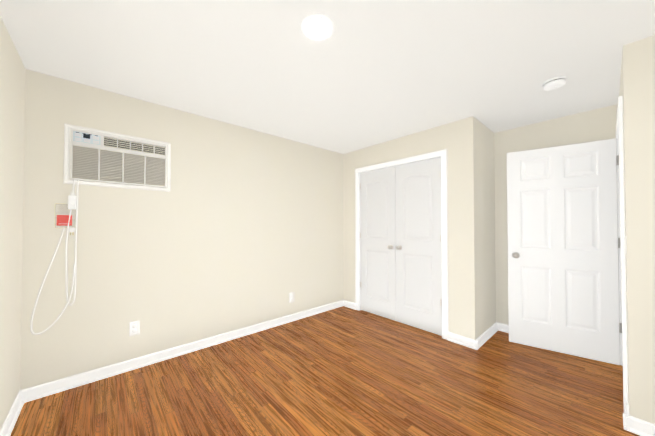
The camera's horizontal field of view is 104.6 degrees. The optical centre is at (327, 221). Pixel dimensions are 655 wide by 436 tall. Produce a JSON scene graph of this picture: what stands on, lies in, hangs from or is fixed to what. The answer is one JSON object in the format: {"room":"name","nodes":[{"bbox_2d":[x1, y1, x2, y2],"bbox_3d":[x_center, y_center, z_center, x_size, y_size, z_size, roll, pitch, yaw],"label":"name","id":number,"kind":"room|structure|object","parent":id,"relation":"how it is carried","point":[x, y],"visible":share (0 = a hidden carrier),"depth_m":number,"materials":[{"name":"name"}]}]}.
{"room":"empty bedroom","nodes":[
{"label":"empty bedroom","id":0,"kind":"room"},
{"bbox_2d":[0,16,25,429],"bbox_3d":[-0.507,0.060,-0.134,0.110,2.380,5.110,1,-1,-42],"label":"wall","id":1,"kind":"structure","parent":0,"point":[12,95],"depth_m":1.56,"materials":[{"name":"beige paint"}]},
{"bbox_2d":[0,388,27,435],"bbox_3d":[-0.494,1.209,-0.066,0.025,0.085,5.000,1,-1,-42],"label":"baseboard","id":2,"kind":"structure","parent":1,"relation":"attached to","point":[22,397],"depth_m":1.62,"materials":[{"name":"white wood"}]},
{"bbox_2d":[20,69,343,389],"bbox_3d":[-0.732,0.112,3.172,4.195,2.380,0.110,1,-1,-42],"label":"wall","id":3,"kind":"structure","parent":0,"point":[235,227],"depth_m":2.39,"materials":[{"name":"beige paint"}]},
{"bbox_2d":[30,124,169,334],"bbox_3d":[-1.807,0.041,2.103,0.856,1.573,0.046,1,-1,-42],"label":"air conditioner","id":4,"kind":"object","parent":3,"relation":"in","point":[93,157],"visible":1,"depth_m":2.08,"materials":[{"name":"white plastic"}]},
{"bbox_2d":[129,321,139,335],"bbox_3d":[-1.692,0.938,2.218,0.070,0.115,0.008,1,-1,-42],"label":"outlet","id":5,"kind":"object","parent":3,"relation":"attached to","point":[133,328],"visible":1,"depth_m":2.21,"materials":[{"name":"white plastic"}]},
{"bbox_2d":[28,300,347,401],"bbox_3d":[-0.941,1.254,2.875,3.230,0.085,0.025,1,-1,-42],"label":"baseboard","id":6,"kind":"structure","parent":3,"relation":"attached to","point":[36,392],"depth_m":2.33,"materials":[{"name":"white wood"}]},
{"bbox_2d":[289,293,293,301],"bbox_3d":[-0.469,0.998,3.315,0.070,0.115,0.008,1,-1,-42],"label":"outlet","id":7,"kind":"object","parent":3,"relation":"attached to","point":[291,297],"visible":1,"depth_m":3.31,"materials":[{"name":"white plastic"}]},
{"bbox_2d":[10,306,639,435],"bbox_3d":[0.976,1.322,1.252,4.195,0.100,5.220,1,-1,-42],"label":"floor","id":8,"kind":"structure","parent":0,"point":[343,371],"depth_m":1.91,"materials":[{"name":"brown wood"}]},
{"bbox_2d":[0,0,654,153],"bbox_3d":[0.976,-1.158,1.291,4.195,0.100,5.220,1,-1,-42],"label":"ceiling","id":9,"kind":"structure","parent":0,"point":[367,73],"depth_m":1.70,"materials":[{"name":"white paint"}]},
{"bbox_2d":[301,14,334,40],"bbox_3d":[-0.056,-1.101,1.447,0.192,0.010,0.192,1,-1,-42],"label":"recessed light","id":10,"kind":"object","parent":9,"relation":"in","point":[317,27],"visible":1,"depth_m":1.44,"materials":[{"name":"white"}]},
{"bbox_2d":[542,76,566,90],"bbox_3d":[1.780,-1.074,1.985,0.144,0.047,0.144,1,-1,-42],"label":"smoke detector","id":11,"kind":"object","parent":9,"relation":"attached to","point":[554,83],"visible":1,"depth_m":1.95,"materials":[{"name":"white plastic"}]},
{"bbox_2d":[343,116,478,339],"bbox_3d":[0.918,0.114,3.323,0.110,2.380,1.870,1,-1,-42],"label":"wall","id":12,"kind":"structure","parent":0,"point":[457,139],"depth_m":2.74,"materials":[{"name":"beige paint"}]},
{"bbox_2d":[360,166,395,320],"bbox_3d":[0.666,0.289,3.515,0.102,2.012,0.619,1,-1,-42],"label":"closet door","id":13,"kind":"structure","parent":12,"relation":"in","point":[377,242],"depth_m":3.50,"materials":[{"name":"white paint"}]},
{"bbox_2d":[355,149,447,339],"bbox_3d":[0.910,0.257,3.314,0.131,2.094,1.340,1,-1,-42],"label":"trim","id":14,"kind":"structure","parent":12,"relation":"attached to","point":[442,154],"depth_m":2.82,"materials":[{"name":"white wood"}]},
{"bbox_2d":[396,157,441,335],"bbox_3d":[1.084,0.282,3.049,0.102,2.012,0.619,1,-1,-42],"label":"closet door","id":15,"kind":"structure","parent":12,"relation":"in","point":[418,255],"depth_m":3.05,"materials":[{"name":"white paint"}]},
{"bbox_2d":[477,119,495,335],"bbox_3d":[1.772,0.107,2.907,0.605,2.380,0.110,1,-1,-42],"label":"wall","id":16,"kind":"structure","parent":0,"point":[486,230],"depth_m":2.85,"materials":[{"name":"beige paint"}]},
{"bbox_2d":[472,322,499,349],"bbox_3d":[1.750,1.253,2.779,0.695,0.085,0.025,1,-1,-42],"label":"baseboard","id":17,"kind":"structure","parent":16,"relation":"attached to","point":[476,344],"depth_m":2.75,"materials":[{"name":"white wood"}]},
{"bbox_2d":[494,104,619,345],"bbox_3d":[2.265,0.107,2.893,0.110,2.380,4.310,1,-1,-42],"label":"wall","id":18,"kind":"structure","parent":0,"point":[598,124],"depth_m":2.87,"materials":[{"name":"beige paint"}]},
{"bbox_2d":[500,323,508,332],"bbox_3d":[2.357,1.251,2.672,0.025,0.085,0.995,1,-1,-42],"label":"baseboard","id":19,"kind":"structure","parent":18,"relation":"attached to","point":[503,327],"depth_m":2.98,"materials":[{"name":"white wood"}]},
{"bbox_2d":[507,139,621,364],"bbox_3d":[2.286,0.270,2.499,0.821,2.022,0.169,-1,-1,35],"label":"entry door","id":20,"kind":"structure","parent":18,"relation":"in","point":[564,242],"depth_m":2.46,"materials":[{"name":"white paint"}]},
{"bbox_2d":[619,62,628,404],"bbox_3d":[2.354,0.092,1.945,1.025,2.380,0.110,1,-1,-42],"label":"wall","id":21,"kind":"structure","parent":0,"point":[621,87],"depth_m":1.68,"materials":[{"name":"beige paint"}]},
{"bbox_2d":[616,96,627,412],"bbox_3d":[2.372,0.222,1.959,0.975,2.122,0.148,1,-1,-42],"label":"door frame","id":22,"kind":"structure","parent":21,"relation":"attached to","point":[621,252],"depth_m":1.69,"materials":[{"name":"white wood"}]},
{"bbox_2d":[623,235,625,253],"bbox_3d":[1.913,0.147,1.630,0.070,0.115,0.013,1,-1,-42],"label":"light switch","id":23,"kind":"object","parent":21,"relation":"attached to","point":[624,242],"visible":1,"depth_m":1.62,"materials":[{"name":"white plastic"}]},
{"bbox_2d":[622,35,654,423],"bbox_3d":[2.608,0.075,0.812,0.110,2.380,2.135,1,-1,-42],"label":"wall","id":24,"kind":"structure","parent":0,"point":[638,63],"depth_m":1.53,"materials":[{"name":"beige paint"}]},
{"bbox_2d":[623,408,654,435],"bbox_3d":[2.537,1.222,0.781,0.035,0.085,2.110,1,-1,-42],"label":"baseboard","id":25,"kind":"structure","parent":24,"relation":"attached to","point":[637,426],"depth_m":1.52,"materials":[{"name":"white wood"}]}
]}

